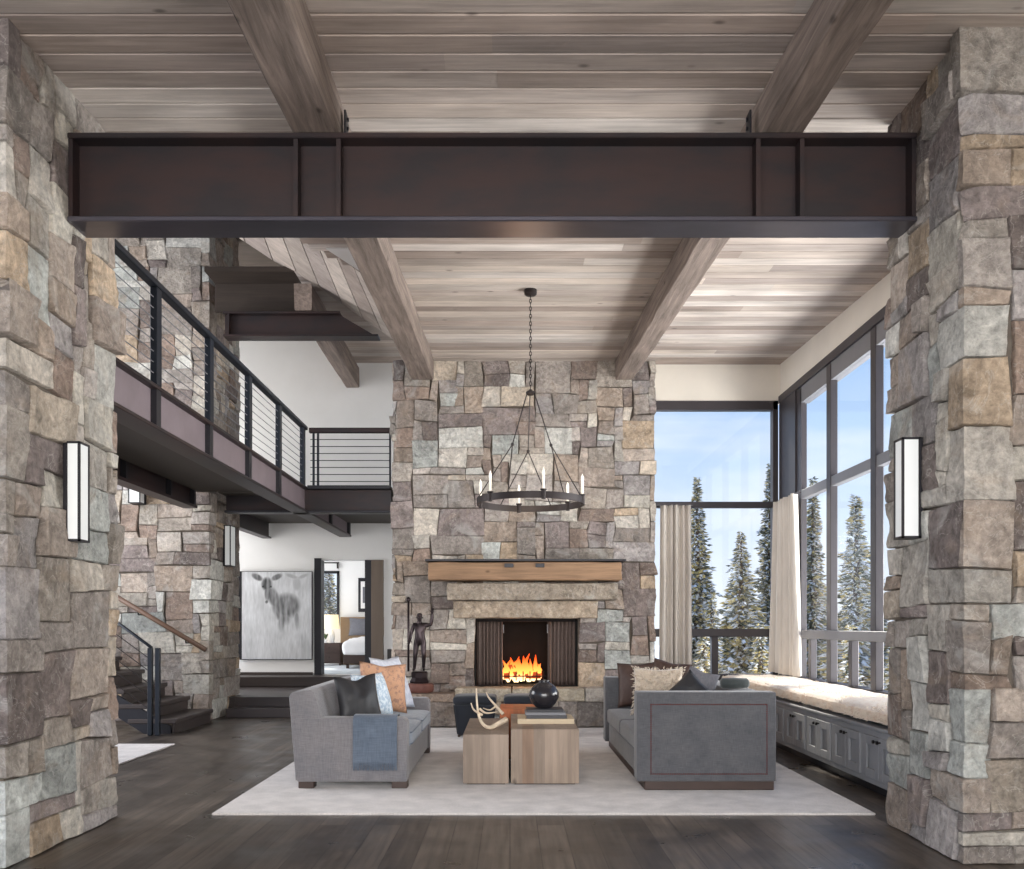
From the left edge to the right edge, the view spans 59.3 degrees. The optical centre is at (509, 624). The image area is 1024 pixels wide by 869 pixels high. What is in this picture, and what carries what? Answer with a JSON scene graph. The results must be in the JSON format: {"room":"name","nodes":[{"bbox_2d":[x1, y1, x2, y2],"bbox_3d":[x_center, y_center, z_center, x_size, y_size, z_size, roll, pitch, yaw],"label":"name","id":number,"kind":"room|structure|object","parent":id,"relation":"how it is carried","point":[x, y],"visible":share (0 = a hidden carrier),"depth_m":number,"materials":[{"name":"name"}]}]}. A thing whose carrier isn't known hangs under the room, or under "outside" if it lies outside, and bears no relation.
{"room":"living room","nodes":[
{"label":"living room","id":0,"kind":"room"},
{"bbox_2d":[0,18,126,868],"bbox_3d":[-3.509,-1.049,5.863,1.396,4.901,1.554,0,0,0],"label":"wall","id":1,"kind":"structure","parent":0,"point":[63,327],"depth_m":5.62,"materials":[{"name":"stone"}]},
{"bbox_2d":[63,441,89,542],"bbox_3d":[-2.814,-0.859,5.846,0.110,0.641,0.152,0,0,0],"label":"wall sconce","id":2,"kind":"object","parent":1,"relation":"attached to","point":[76,454],"visible":0.93,"depth_m":5.78,"materials":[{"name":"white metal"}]},
{"bbox_2d":[113,357,392,538],"bbox_3d":[-3.522,-1.845,11.825,3.515,0.430,10.330,0,0,0],"label":"mezzanine walkway","id":3,"kind":"object","parent":1,"relation":"attached to","point":[167,451],"visible":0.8,"depth_m":11.04,"materials":[{"name":"metal"}]},
{"bbox_2d":[115,239,307,484],"bbox_3d":[-3.027,-2.486,9.985,0.085,0.887,6.630,0,0,0],"label":"gallery railing","id":4,"kind":"object","parent":3,"relation":"on","point":[158,292],"visible":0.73,"depth_m":9.00,"materials":[{"name":"black metal"}]},
{"bbox_2d":[309,428,390,485],"bbox_3d":[-2.370,-2.491,13.340,1.210,0.856,0.080,0,0,0],"label":"gallery railing","id":5,"kind":"object","parent":3,"relation":"on","point":[313,431],"visible":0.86,"depth_m":13.32,"materials":[{"name":"metal"}]},
{"bbox_2d":[109,238,240,720],"bbox_3d":[-6.412,-2.400,13.822,4.176,7.601,1.556,0,0,0],"label":"wall","id":6,"kind":"structure","parent":0,"point":[172,568],"depth_m":13.11,"materials":[{"name":"stone"}]},
{"bbox_2d":[128,489,145,504],"bbox_3d":[-5.389,-1.928,13.000,0.192,0.358,0.200,0,0,0],"label":"wall sconce","id":7,"kind":"object","parent":6,"relation":"attached to","point":[134,497],"visible":0.49,"depth_m":12.90,"materials":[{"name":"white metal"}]},
{"bbox_2d":[118,595,206,651],"bbox_3d":[-5.125,-0.093,12.992,1.556,0.962,0.215,0,0,0],"label":"wall handrail","id":8,"kind":"object","parent":6,"relation":"attached to","point":[137,609],"visible":0.88,"depth_m":12.89,"materials":[{"name":"brown wood"}]},
{"bbox_2d":[223,525,235,566],"bbox_3d":[-4.318,-1.212,13.856,0.116,0.625,0.272,0,0,0],"label":"wall sconce","id":9,"kind":"object","parent":6,"relation":"attached to","point":[229,531],"visible":1,"depth_m":13.73,"materials":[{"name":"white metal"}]},
{"bbox_2d":[228,675,349,707],"bbox_3d":[-3.450,1.170,15.490,3.700,0.460,3.020,0,0,0],"label":"floor","id":10,"kind":"structure","parent":0,"point":[243,690],"depth_m":15.39,"materials":[{"name":"brown wood"}]},
{"bbox_2d":[204,238,402,362],"bbox_3d":[-5.000,-5.423,10.900,7.200,1.755,12.600,0,0,0],"label":"ceiling","id":11,"kind":"structure","parent":0,"point":[258,283],"depth_m":13.05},
{"bbox_2d":[240,238,391,338],"bbox_3d":[-2.974,-4.459,10.898,3.042,1.730,9.981,0,0,0],"label":"ceiling","id":12,"kind":"structure","parent":0,"point":[345,284],"depth_m":11.23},
{"bbox_2d":[295,283,359,387],"bbox_3d":[-2.961,-4.660,14.880,0.292,0.380,4.200,0,0,0],"label":"rafter","id":13,"kind":"object","parent":12,"relation":"attached to","point":[338,354],"visible":0.68,"depth_m":14.84,"materials":[{"name":"brown wood"}]},
{"bbox_2d":[223,311,379,340],"bbox_3d":[-2.982,-4.288,12.915,2.209,0.356,0.230,0,0,0],"label":"steel beam","id":14,"kind":"structure","parent":13,"relation":"attached to","point":[239,325],"depth_m":12.90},
{"bbox_2d":[238,341,394,674],"bbox_3d":[-4.850,-2.400,17.100,7.300,7.600,0.200,0,0,0],"label":"wall","id":15,"kind":"structure","parent":0,"point":[299,373],"depth_m":17.00,"materials":[{"name":"white paint"}]},
{"bbox_2d":[238,571,312,659],"bbox_3d":[-4.415,-0.177,16.950,1.392,1.666,0.060,0,0,0],"label":"painting","id":16,"kind":"object","parent":15,"relation":"attached to","point":[276,610],"visible":1,"depth_m":16.92,"materials":[{"name":"paint"}]},
{"bbox_2d":[239,672,312,674],"bbox_3d":[-4.500,0.915,16.980,1.560,0.050,0.040,0,0,0],"label":"baseboard","id":17,"kind":"structure","parent":15,"relation":"attached to","point":[241,673],"depth_m":16.96,"materials":[{"name":"brown wood"}]},
{"bbox_2d":[314,558,383,674],"bbox_3d":[-3.038,-0.079,17.095,1.297,2.358,0.290,0,0,0],"label":"door","id":18,"kind":"structure","parent":15,"relation":"in","point":[374,569],"depth_m":16.96,"materials":[{"name":"wood"}]},
{"bbox_2d":[324,664,360,673],"bbox_3d":[-4.000,0.990,19.450,6.000,0.100,4.500,0,0,0],"label":"floor","id":19,"kind":"structure","parent":0,"point":[328,668],"depth_m":19.01,"materials":[{"name":"carpet"}]},
{"bbox_2d":[324,643,343,664],"bbox_3d":[-4.192,0.679,21.067,0.534,0.522,0.425,0,0,0],"label":"nightstand","id":20,"kind":"object","parent":19,"relation":"on","point":[333,652],"visible":0.6,"depth_m":20.88,"materials":[{"name":"brown wood"}]},
{"bbox_2d":[324,615,339,642],"bbox_3d":[-4.197,0.087,21.100,0.400,0.660,0.400,0,0,0],"label":"table lamp","id":21,"kind":"object","parent":20,"relation":"on","point":[331,622],"visible":0.94,"depth_m":20.96,"materials":[{"name":"fabric"}]},
{"bbox_2d":[340,617,364,667],"bbox_3d":[-2.915,0.375,20.433,2.207,1.129,2.054,0,0,0],"label":"bed","id":22,"kind":"object","parent":19,"relation":"on","point":[353,646],"visible":0.34,"depth_m":19.45,"materials":[{"name":"fabric"}]},
{"bbox_2d":[343,636,364,654],"bbox_3d":[-2.723,0.461,20.337,1.823,0.463,1.862,0,0,0],"label":"duvet","id":23,"kind":"object","parent":22,"relation":"on","point":[355,645],"depth_m":19.43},
{"bbox_2d":[348,618,364,635],"bbox_3d":[-3.470,0.040,21.034,0.600,0.427,0.190,0,0,0],"label":"throw pillow","id":24,"kind":"object","parent":22,"relation":"on","point":[357,626],"visible":0.61,"depth_m":20.98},
{"bbox_2d":[324,561,364,663],"bbox_3d":[-4.000,-0.300,21.600,6.000,3.400,0.200,0,0,0],"label":"wall","id":25,"kind":"structure","parent":0,"point":[349,571],"depth_m":21.50,"materials":[{"name":"white paint"}]},
{"bbox_2d":[324,571,338,615],"bbox_3d":[-4.318,-0.633,21.535,0.490,1.314,0.130,0,0,0],"label":"window","id":26,"kind":"structure","parent":25,"relation":"in","point":[325,572],"depth_m":21.47,"materials":[{"name":"black metal"}]},
{"bbox_2d":[358,578,364,611],"bbox_3d":[-3.458,-0.717,21.477,0.322,0.812,0.042,0,0,0],"label":"framed picture","id":27,"kind":"object","parent":25,"relation":"attached to","point":[361,581],"visible":0.48,"depth_m":21.46,"materials":[{"name":"black metal"}]},
{"bbox_2d":[0,0,1023,364],"bbox_3d":[-0.050,-3.572,4.285,8.300,0.985,17.769,0,0,0],"label":"ceiling","id":28,"kind":"structure","parent":0,"point":[137,66],"depth_m":5.88,"materials":[{"name":"wood"}]},
{"bbox_2d":[227,0,433,378],"bbox_3d":[-1.287,-3.269,4.163,0.325,0.950,17.127,0,0,0],"label":"timber beam","id":29,"kind":"structure","parent":28,"relation":"attached to","point":[281,35],"depth_m":5.54,"materials":[{"name":"brown wood"}]},
{"bbox_2d":[326,248,357,269],"bbox_3d":[-1.539,-3.560,8.732,0.188,0.060,0.511,0,0,31],"label":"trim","id":30,"kind":"structure","parent":28,"relation":"attached to","point":[344,254],"depth_m":8.66,"materials":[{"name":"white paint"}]},
{"bbox_2d":[477,288,585,512],"bbox_3d":[0.222,-2.458,9.760,1.170,2.348,1.195,0,0,0],"label":"chandelier","id":31,"kind":"object","parent":28,"relation":"hanging from","point":[529,292],"visible":1,"depth_m":9.70,"materials":[{"name":"metal"}]},
{"bbox_2d":[489,470,491,490],"bbox_3d":[-0.206,-1.499,9.375,0.032,0.230,0.032,0,0,0],"label":"candle","id":32,"kind":"object","parent":31,"relation":"on","point":[490,475],"depth_m":9.36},
{"bbox_2d":[542,467,544,487],"bbox_3d":[0.342,-1.499,9.197,0.032,0.230,0.032,0,0,0],"label":"candle","id":33,"kind":"object","parent":31,"relation":"on","point":[543,471],"depth_m":9.19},
{"bbox_2d":[615,0,893,379],"bbox_3d":[1.821,-3.268,4.162,0.289,0.951,17.136,0,0,-1],"label":"timber beam","id":34,"kind":"structure","parent":28,"relation":"attached to","point":[830,34],"depth_m":5.55,"materials":[{"name":"brown wood"}]},
{"bbox_2d":[3,715,1023,868],"bbox_3d":[-2.450,1.460,4.850,13.100,0.120,18.700,0,0,0],"label":"floor","id":35,"kind":"structure","parent":0,"point":[168,798],"depth_m":5.99,"materials":[{"name":"brown wood"}]},
{"bbox_2d":[115,621,160,735],"bbox_3d":[-4.846,0.571,11.390,0.835,1.655,0.060,0,0,0],"label":"stair railing","id":36,"kind":"object","parent":35,"relation":"on","point":[149,656],"visible":0.79,"depth_m":11.36,"materials":[{"name":"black metal"}]},
{"bbox_2d":[115,744,175,764],"bbox_3d":[-4.750,1.392,9.550,1.700,0.016,1.900,0,0,0],"label":"area rug","id":37,"kind":"object","parent":35,"relation":"on","point":[126,752],"visible":0.32,"depth_m":9.93,"materials":[{"name":"carpet"}]},
{"bbox_2d":[109,656,212,733],"bbox_3d":[-5.645,0.640,12.285,2.710,1.520,1.470,0,0,0],"label":"staircase","id":38,"kind":"structure","parent":35,"relation":"on","point":[175,711],"depth_m":12.07,"materials":[{"name":"brown wood"}]},
{"bbox_2d":[226,676,344,717],"bbox_3d":[-3.335,1.167,15.025,3.130,0.465,2.950,0,0,0],"label":"steps","id":39,"kind":"structure","parent":35,"relation":"on","point":[246,706],"depth_m":13.93,"materials":[{"name":"brown wood"}]},
{"bbox_2d":[411,686,602,726],"bbox_3d":[0.264,1.130,12.523,3.594,0.541,0.454,0,0,0],"label":"stone hearth","id":40,"kind":"object","parent":35,"relation":"on","point":[585,704],"visible":0.24,"depth_m":12.34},
{"bbox_2d":[406,597,433,692],"bbox_3d":[-1.246,0.271,12.500,0.380,1.323,0.370,0,0,0],"label":"bronze statue","id":41,"kind":"object","parent":40,"relation":"on","point":[419,682],"visible":0.99,"depth_m":12.44,"materials":[{"name":"black metal"}]},
{"bbox_2d":[212,728,875,814],"bbox_3d":[0.248,1.391,9.355,4.880,0.018,5.490,0,0,0],"label":"area rug","id":42,"kind":"object","parent":35,"relation":"on","point":[606,786],"visible":0.42,"depth_m":7.34,"materials":[{"name":"carpet"}]},
{"bbox_2d":[289,676,430,787],"bbox_3d":[-1.355,0.965,8.715,1.023,0.835,2.250,0,0,0],"label":"sofa","id":43,"kind":"object","parent":42,"relation":"on","point":[322,738],"visible":0.7,"depth_m":7.59,"materials":[{"name":"grey fabric"}]},
{"bbox_2d":[333,673,380,715],"bbox_3d":[-1.349,0.658,8.016,0.428,0.443,0.182,0,0,-36],"label":"throw pillow","id":44,"kind":"object","parent":43,"relation":"on","point":[360,696],"visible":0.84,"depth_m":7.96,"materials":[{"name":"black leather"}]},
{"bbox_2d":[350,672,392,713],"bbox_3d":[-1.280,0.660,8.397,0.260,0.414,0.461,0,0,30],"label":"throw pillow","id":45,"kind":"object","parent":43,"relation":"on","point":[384,699],"visible":0.34,"depth_m":8.39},
{"bbox_2d":[353,714,399,770],"bbox_3d":[-1.134,0.991,7.664,0.374,0.463,0.224,0,0,0],"label":"throw blanket","id":46,"kind":"object","parent":43,"relation":"on","point":[374,735],"visible":1,"depth_m":7.56,"materials":[{"name":"blue fabric"}]},
{"bbox_2d":[359,661,406,712],"bbox_3d":[-1.248,0.615,8.877,0.534,0.526,0.224,0,0,-28],"label":"throw pillow","id":47,"kind":"object","parent":43,"relation":"on","point":[394,675],"visible":0.49,"depth_m":8.86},
{"bbox_2d":[369,656,414,706],"bbox_3d":[-1.220,0.600,9.340,0.253,0.538,0.527,0,0,26],"label":"throw pillow","id":48,"kind":"object","parent":43,"relation":"on","point":[395,660],"visible":0.27,"depth_m":9.39,"materials":[{"name":"white fabric"}]},
{"bbox_2d":[393,710,429,729],"bbox_3d":[-1.225,0.973,9.192,0.750,0.164,0.946,0,0,0],"label":"seat cushion","id":49,"kind":"object","parent":43,"relation":"on","point":[422,715],"depth_m":9.08,"materials":[{"name":"grey fabric"}]},
{"bbox_2d":[409,719,420,745],"bbox_3d":[-1.225,0.973,8.238,0.750,0.164,0.946,0,0,0],"label":"seat cushion","id":50,"kind":"object","parent":43,"relation":"on","point":[414,724],"depth_m":8.18,"materials":[{"name":"grey fabric"}]},
{"bbox_2d":[453,693,496,736],"bbox_3d":[-0.436,1.122,11.300,0.538,0.519,0.510,0,0,0],"label":"upholstered stool","id":51,"kind":"object","parent":42,"relation":"on","point":[463,711],"visible":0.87,"depth_m":11.06,"materials":[{"name":"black fabric"}]},
{"bbox_2d":[463,718,508,783],"bbox_3d":[-0.209,1.165,8.465,0.394,0.434,1.370,0,0,0],"label":"coffee table","id":52,"kind":"object","parent":42,"relation":"on","point":[485,751],"visible":0.98,"depth_m":7.78,"materials":[{"name":"brown wood"}]},
{"bbox_2d":[471,688,507,729],"bbox_3d":[-0.162,0.759,8.247,0.269,0.374,0.531,0,0,13],"label":"antler mount","id":53,"kind":"object","parent":52,"relation":"on","point":[504,720],"visible":1,"depth_m":8.14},
{"bbox_2d":[500,704,534,758],"bbox_3d":[0.102,1.123,9.535,0.410,0.517,0.630,0,0,0],"label":"coffee table","id":54,"kind":"object","parent":42,"relation":"on","point":[508,709],"visible":0.18,"depth_m":9.22,"materials":[{"name":"wood"}]},
{"bbox_2d":[504,693,531,703],"bbox_3d":[0.196,1.122,11.300,0.550,0.519,0.510,0,0,0],"label":"upholstered stool","id":55,"kind":"object","parent":42,"relation":"on","point":[511,698],"visible":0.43,"depth_m":11.05,"materials":[{"name":"blue fabric"}]},
{"bbox_2d":[511,714,578,783],"bbox_3d":[0.303,1.143,8.465,0.588,0.479,1.370,0,0,0],"label":"coffee table","id":56,"kind":"object","parent":42,"relation":"on","point":[540,753],"visible":0.87,"depth_m":7.78,"materials":[{"name":"brown wood"}]},
{"bbox_2d":[517,714,573,723],"bbox_3d":[0.328,0.879,8.410,0.515,0.045,0.420,0,0,0],"label":"book","id":57,"kind":"object","parent":56,"relation":"on","point":[521,719],"visible":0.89,"depth_m":8.20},
{"bbox_2d":[526,715,566,718],"bbox_3d":[0.335,0.842,8.412,0.370,0.028,0.385,0,0,0],"label":"book","id":58,"kind":"object","parent":57,"relation":"on","point":[527,716],"visible":0.64,"depth_m":8.22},
{"bbox_2d":[525,709,565,714],"bbox_3d":[0.325,0.814,8.415,0.370,0.025,0.350,0,0,0],"label":"book","id":59,"kind":"object","parent":58,"relation":"on","point":[563,712],"visible":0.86,"depth_m":8.24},
{"bbox_2d":[526,707,562,711],"bbox_3d":[0.320,0.789,8.418,0.340,0.023,0.315,0,0,0],"label":"book","id":60,"kind":"object","parent":59,"relation":"on","point":[528,709],"visible":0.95,"depth_m":8.28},
{"bbox_2d":[529,680,558,708],"bbox_3d":[0.318,0.646,8.420,0.280,0.262,0.280,0,0,0],"label":"round vase","id":61,"kind":"object","parent":60,"relation":"on","point":[543,695],"visible":1,"depth_m":8.32,"materials":[{"name":"black ceramic"}]},
{"bbox_2d":[603,676,775,789],"bbox_3d":[1.640,0.971,8.887,1.160,0.822,2.786,0,0,0],"label":"sofa","id":62,"kind":"object","parent":42,"relation":"on","point":[719,739],"visible":0.98,"depth_m":7.50,"materials":[{"name":"grey fabric"}]},
{"bbox_2d":[607,709,633,732],"bbox_3d":[1.540,1.008,9.484,0.910,0.174,1.182,0,0,0],"label":"seat cushion","id":63,"kind":"object","parent":62,"relation":"on","point":[614,716],"depth_m":9.44,"materials":[{"name":"grey fabric"}]},
{"bbox_2d":[620,720,633,746],"bbox_3d":[1.540,1.008,8.296,0.910,0.174,1.182,0,0,0],"label":"seat cushion","id":64,"kind":"object","parent":62,"relation":"on","point":[626,726],"depth_m":8.43,"materials":[{"name":"grey fabric"}]},
{"bbox_2d":[617,662,653,707],"bbox_3d":[1.419,0.650,9.859,0.539,0.522,0.193,0,0,24],"label":"throw pillow","id":65,"kind":"object","parent":62,"relation":"on","point":[625,671],"visible":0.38,"depth_m":9.86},
{"bbox_2d":[630,666,685,714],"bbox_3d":[1.498,0.664,9.117,0.565,0.505,0.255,0,0,13],"label":"throw pillow","id":66,"kind":"object","parent":62,"relation":"on","point":[646,679],"visible":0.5,"depth_m":9.10,"materials":[{"name":"beige fur"}]},
{"bbox_2d":[653,658,691,677],"bbox_3d":[1.680,0.625,9.581,0.531,0.542,0.203,0,0,33],"label":"throw pillow","id":67,"kind":"object","parent":62,"relation":"on","point":[659,664],"visible":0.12,"depth_m":9.59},
{"bbox_2d":[668,670,709,690],"bbox_3d":[1.654,0.645,8.298,0.468,0.470,0.190,0,0,31],"label":"throw pillow","id":68,"kind":"object","parent":62,"relation":"on","point":[689,682],"visible":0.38,"depth_m":8.27,"materials":[{"name":"grey fabric"}]},
{"bbox_2d":[689,665,719,690],"bbox_3d":[1.798,0.630,8.618,0.184,0.479,0.477,0,0,-36],"label":"throw pillow","id":69,"kind":"object","parent":62,"relation":"on","point":[708,680],"visible":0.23,"depth_m":8.50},
{"bbox_2d":[719,678,749,688],"bbox_3d":[2.045,0.531,8.200,0.260,0.104,0.104,0,0,0],"label":"bolster","id":70,"kind":"object","parent":62,"relation":"on","point":[725,683],"visible":1,"depth_m":8.16,"materials":[{"name":"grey fabric"}]},
{"bbox_2d":[776,702,789,752],"bbox_3d":[3.395,1.133,10.180,0.890,0.535,0.718,0,0,0],"label":"base cabinet","id":71,"kind":"object","parent":35,"relation":"on","point":[780,708],"visible":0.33,"depth_m":9.98,"materials":[{"name":"grey wood"}]},
{"bbox_2d":[785,705,812,762],"bbox_3d":[3.395,1.133,9.460,0.890,0.535,0.718,0,0,0],"label":"base cabinet","id":72,"kind":"object","parent":35,"relation":"on","point":[795,718],"visible":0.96,"depth_m":9.42,"materials":[{"name":"grey wood"}]},
{"bbox_2d":[807,711,838,774],"bbox_3d":[3.395,1.133,8.740,0.890,0.535,0.718,0,0,0],"label":"base cabinet","id":73,"kind":"object","parent":35,"relation":"on","point":[819,727],"visible":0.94,"depth_m":8.69,"materials":[{"name":"grey wood"}]},
{"bbox_2d":[832,718,869,788],"bbox_3d":[3.395,1.133,8.020,0.890,0.535,0.718,0,0,0],"label":"base cabinet","id":74,"kind":"object","parent":35,"relation":"on","point":[847,738],"visible":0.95,"depth_m":7.97,"materials":[{"name":"grey wood"}]},
{"bbox_2d":[863,727,892,796],"bbox_3d":[3.395,1.133,7.300,0.890,0.535,0.718,0,0,0],"label":"base cabinet","id":75,"kind":"object","parent":35,"relation":"on","point":[875,768],"visible":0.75,"depth_m":7.37,"materials":[{"name":"grey wood"}]},
{"bbox_2d":[776,696,892,735],"bbox_3d":[3.422,0.850,9.600,0.885,0.030,6.200,0,0,0],"label":"window bench","id":76,"kind":"object","parent":75,"relation":"on","point":[875,726],"visible":0.07,"depth_m":8.30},
{"bbox_2d":[722,674,876,702],"bbox_3d":[3.401,0.736,10.976,0.858,0.161,3.418,0,0,0],"label":"bench cushion","id":77,"kind":"object","parent":76,"relation":"on","point":[791,688],"visible":0.74,"depth_m":10.21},
{"bbox_2d":[801,692,887,724],"bbox_3d":[3.401,0.738,7.890,0.858,0.163,2.720,0,0,0],"label":"bench cushion","id":78,"kind":"object","parent":76,"relation":"on","point":[865,706],"visible":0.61,"depth_m":8.14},
{"bbox_2d":[389,360,657,691],"bbox_3d":[0.177,-1.185,13.969,3.850,5.171,2.464,0,0,0],"label":"wall","id":79,"kind":"structure","parent":0,"point":[448,431],"depth_m":12.80,"materials":[{"name":"stone"}]},
{"bbox_2d":[425,559,625,581],"bbox_3d":[0.211,-0.754,12.514,2.742,0.295,0.478,0,0,0],"label":"mantel shelf","id":80,"kind":"object","parent":79,"relation":"attached to","point":[439,570],"visible":1,"depth_m":12.30,"materials":[{"name":"brown wood"}]},
{"bbox_2d":[474,619,577,687],"bbox_3d":[0.228,0.397,13.120,1.519,1.005,0.680,0,0,0],"label":"firebox","id":81,"kind":"object","parent":79,"relation":"in","point":[520,639],"visible":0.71,"depth_m":13.36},
{"bbox_2d":[503,669,545,684],"bbox_3d":[0.189,0.756,13.180,0.660,0.216,0.378,0,0,0],"label":"grate","id":82,"kind":"object","parent":81,"relation":"on","point":[509,676],"visible":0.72,"depth_m":13.00,"materials":[{"name":"metal"}]},
{"bbox_2d":[503,655,541,681],"bbox_3d":[0.173,0.627,13.125,0.593,0.422,0.248,0,0,0],"label":"flames","id":83,"kind":"object","parent":82,"relation":"on","point":[525,666],"visible":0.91,"depth_m":13.07},
{"bbox_2d":[504,672,540,678],"bbox_3d":[0.179,0.729,13.118,0.545,0.107,0.113,0,0,-2],"label":"log","id":84,"kind":"object","parent":82,"relation":"on","point":[514,673],"visible":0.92,"depth_m":13.07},
{"bbox_2d":[477,621,574,684],"bbox_3d":[0.231,0.400,12.920,1.415,0.923,0.087,0,0,0],"label":"fire screen","id":85,"kind":"object","parent":81,"relation":"on","point":[561,634],"visible":1,"depth_m":12.92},
{"bbox_2d":[447,583,617,617],"bbox_3d":[0.310,-0.342,12.628,2.390,0.502,0.267,0,0,0],"label":"stone lintel","id":86,"kind":"object","parent":79,"relation":"attached to","point":[529,592],"visible":1,"depth_m":12.51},
{"bbox_2d":[656,503,693,664],"bbox_3d":[2.348,-0.534,12.846,0.537,2.405,0.150,0,0,0],"label":"curtain","id":87,"kind":"object","parent":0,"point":[675,608],"visible":0.88,"depth_m":12.83,"materials":[{"name":"fabric"}]},
{"bbox_2d":[654,365,779,404],"bbox_3d":[3.100,-1.180,13.110,2.200,5.360,0.220,0,0,0],"label":"wall","id":88,"kind":"structure","parent":0,"point":[672,382],"depth_m":13.00,"materials":[{"name":"beige paint"}]},
{"bbox_2d":[653,401,777,680],"bbox_3d":[2.951,-1.148,13.045,1.841,4.174,0.150,0,0,0],"label":"window","id":89,"kind":"structure","parent":88,"relation":"in","point":[661,406],"depth_m":12.98,"materials":[{"name":"brown metal"}]},
{"bbox_2d":[780,272,890,394],"bbox_3d":[4.050,-1.175,4.250,0.300,5.350,17.500,0,0,0],"label":"wall","id":90,"kind":"structure","parent":0,"point":[825,341],"depth_m":10.82,"materials":[{"name":"beige paint"}]},
{"bbox_2d":[778,305,892,694],"bbox_3d":[3.940,-1.257,9.290,0.200,4.074,7.380,0,0,0],"label":"window","id":91,"kind":"structure","parent":90,"relation":"in","point":[867,342],"depth_m":10.93,"materials":[{"name":"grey metal"}]},
{"bbox_2d":[768,491,801,676],"bbox_3d":[3.729,-0.539,12.130,0.225,2.396,1.349,0,0,0],"label":"curtain","id":92,"kind":"object","parent":91,"relation":"hanging from","point":[785,656],"visible":1,"depth_m":11.96,"materials":[{"name":"fabric"}]},
{"bbox_2d":[883,27,1023,864],"bbox_3d":[3.495,-1.050,5.771,1.811,4.901,1.152,0,0,0],"label":"wall","id":93,"kind":"structure","parent":0,"point":[954,316],"depth_m":5.28,"materials":[{"name":"stone"}]},
{"bbox_2d":[67,133,916,237],"bbox_3d":[-0.115,-2.905,5.960,5.512,0.576,0.260,0,0,0],"label":"steel beam","id":94,"kind":"structure","parent":93,"relation":"attached to","point":[121,185],"depth_m":5.94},
{"bbox_2d":[344,110,348,132],"bbox_3d":[-1.065,-3.305,6.010,0.070,0.217,0.100,0,0,0],"label":"bracket","id":95,"kind":"object","parent":94,"relation":"on","point":[346,119],"visible":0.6,"depth_m":5.99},
{"bbox_2d":[746,110,751,132],"bbox_3d":[1.565,-3.305,6.010,0.070,0.217,0.100,0,0,0],"label":"bracket","id":96,"kind":"object","parent":94,"relation":"on","point":[749,115],"visible":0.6,"depth_m":5.97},
{"bbox_2d":[894,437,922,539],"bbox_3d":[2.583,-0.881,5.841,0.136,0.648,0.142,0,0,0],"label":"wall sconce","id":97,"kind":"object","parent":93,"relation":"attached to","point":[908,509],"visible":1,"depth_m":5.78,"materials":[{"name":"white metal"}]},
{"label":"outside","id":98,"kind":"structure","parent":0,"visible":0},
{"bbox_2d":[654,645,889,658],"bbox_3d":[20.000,3.651,55.000,140.000,2.996,130.000,0,0,0],"label":"ground","id":99,"kind":"structure","parent":98,"point":[655,646],"depth_m":102.12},
{"bbox_2d":[324,574,336,614],"bbox_3d":[-5.396,1.118,27.035,2.226,6.088,2.139,0,0,-20],"label":"conifer","id":100,"kind":"object","parent":99,"relation":"on","point":[329,606],"visible":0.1,"depth_m":26.91,"materials":[{"name":"green plant"}]},
{"bbox_2d":[694,637,709,672],"bbox_3d":[3.207,2.552,15.042,1.607,4.800,1.602,0,0,-14],"label":"conifer","id":101,"kind":"object","parent":99,"relation":"on","point":[703,658],"visible":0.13,"depth_m":14.96,"materials":[{"name":"green plant"}]},
{"bbox_2d":[691,477,725,666],"bbox_3d":[5.077,0.534,25.027,2.750,9.286,2.802,0,0,5],"label":"conifer","id":102,"kind":"object","parent":99,"relation":"on","point":[701,593],"visible":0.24,"depth_m":24.81,"materials":[{"name":"green plant"}]},
{"bbox_2d":[700,597,727,673],"bbox_3d":[4.177,2.236,18.577,1.665,5.346,1.652,0,0,0],"label":"conifer","id":103,"kind":"object","parent":99,"relation":"on","point":[712,611],"visible":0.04,"depth_m":18.45,"materials":[{"name":"green plant"}]},
{"bbox_2d":[717,531,769,673],"bbox_3d":[5.450,1.540,21.101,3.475,7.461,3.388,0,0,-26],"label":"conifer","id":104,"kind":"object","parent":99,"relation":"on","point":[739,615],"visible":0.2,"depth_m":20.82,"materials":[{"name":"green plant"}]},
{"bbox_2d":[748,623,769,673],"bbox_3d":[4.503,2.336,16.011,1.574,4.733,1.664,0,0,-35],"label":"conifer","id":105,"kind":"object","parent":99,"relation":"on","point":[757,667],"visible":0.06,"depth_m":15.95,"materials":[{"name":"green plant"}]},
{"bbox_2d":[746,463,778,674],"bbox_3d":[7.260,0.246,25.055,2.424,9.523,2.318,0,0,-14],"label":"conifer","id":106,"kind":"object","parent":99,"relation":"on","point":[764,589],"visible":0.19,"depth_m":24.92,"materials":[{"name":"green plant"}]},
{"bbox_2d":[807,476,825,678],"bbox_3d":[7.146,0.623,20.931,1.921,8.157,1.980,0,0,0],"label":"conifer","id":107,"kind":"object","parent":99,"relation":"on","point":[816,602],"visible":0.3,"depth_m":20.87,"materials":[{"name":"green plant"}]},
{"bbox_2d":[838,624,864,685],"bbox_3d":[5.706,2.377,14.987,1.454,4.776,1.465,0,0,4],"label":"conifer","id":108,"kind":"object","parent":99,"relation":"on","point":[843,671],"visible":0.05,"depth_m":14.98,"materials":[{"name":"green plant"}]},
{"bbox_2d":[817,494,888,689],"bbox_3d":[6.981,1.235,17.969,2.654,7.730,2.535,0,0,-21],"label":"conifer","id":109,"kind":"object","parent":99,"relation":"on","point":[857,614],"visible":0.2,"depth_m":17.87,"materials":[{"name":"green plant"}]},
{"bbox_2d":[884,576,891,686],"bbox_3d":[8.996,1.792,22.043,2.356,6.731,2.418,0,0,6],"label":"conifer","id":110,"kind":"object","parent":99,"relation":"on","point":[885,620],"visible":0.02,"depth_m":21.85,"materials":[{"name":"green plant"}]},
{"bbox_2d":[884,620,894,689],"bbox_3d":[6.870,2.101,15.978,1.792,5.432,1.658,0,0,-14],"label":"conifer","id":111,"kind":"object","parent":99,"relation":"on","point":[886,676],"visible":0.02,"depth_m":16.03,"materials":[{"name":"green plant"}]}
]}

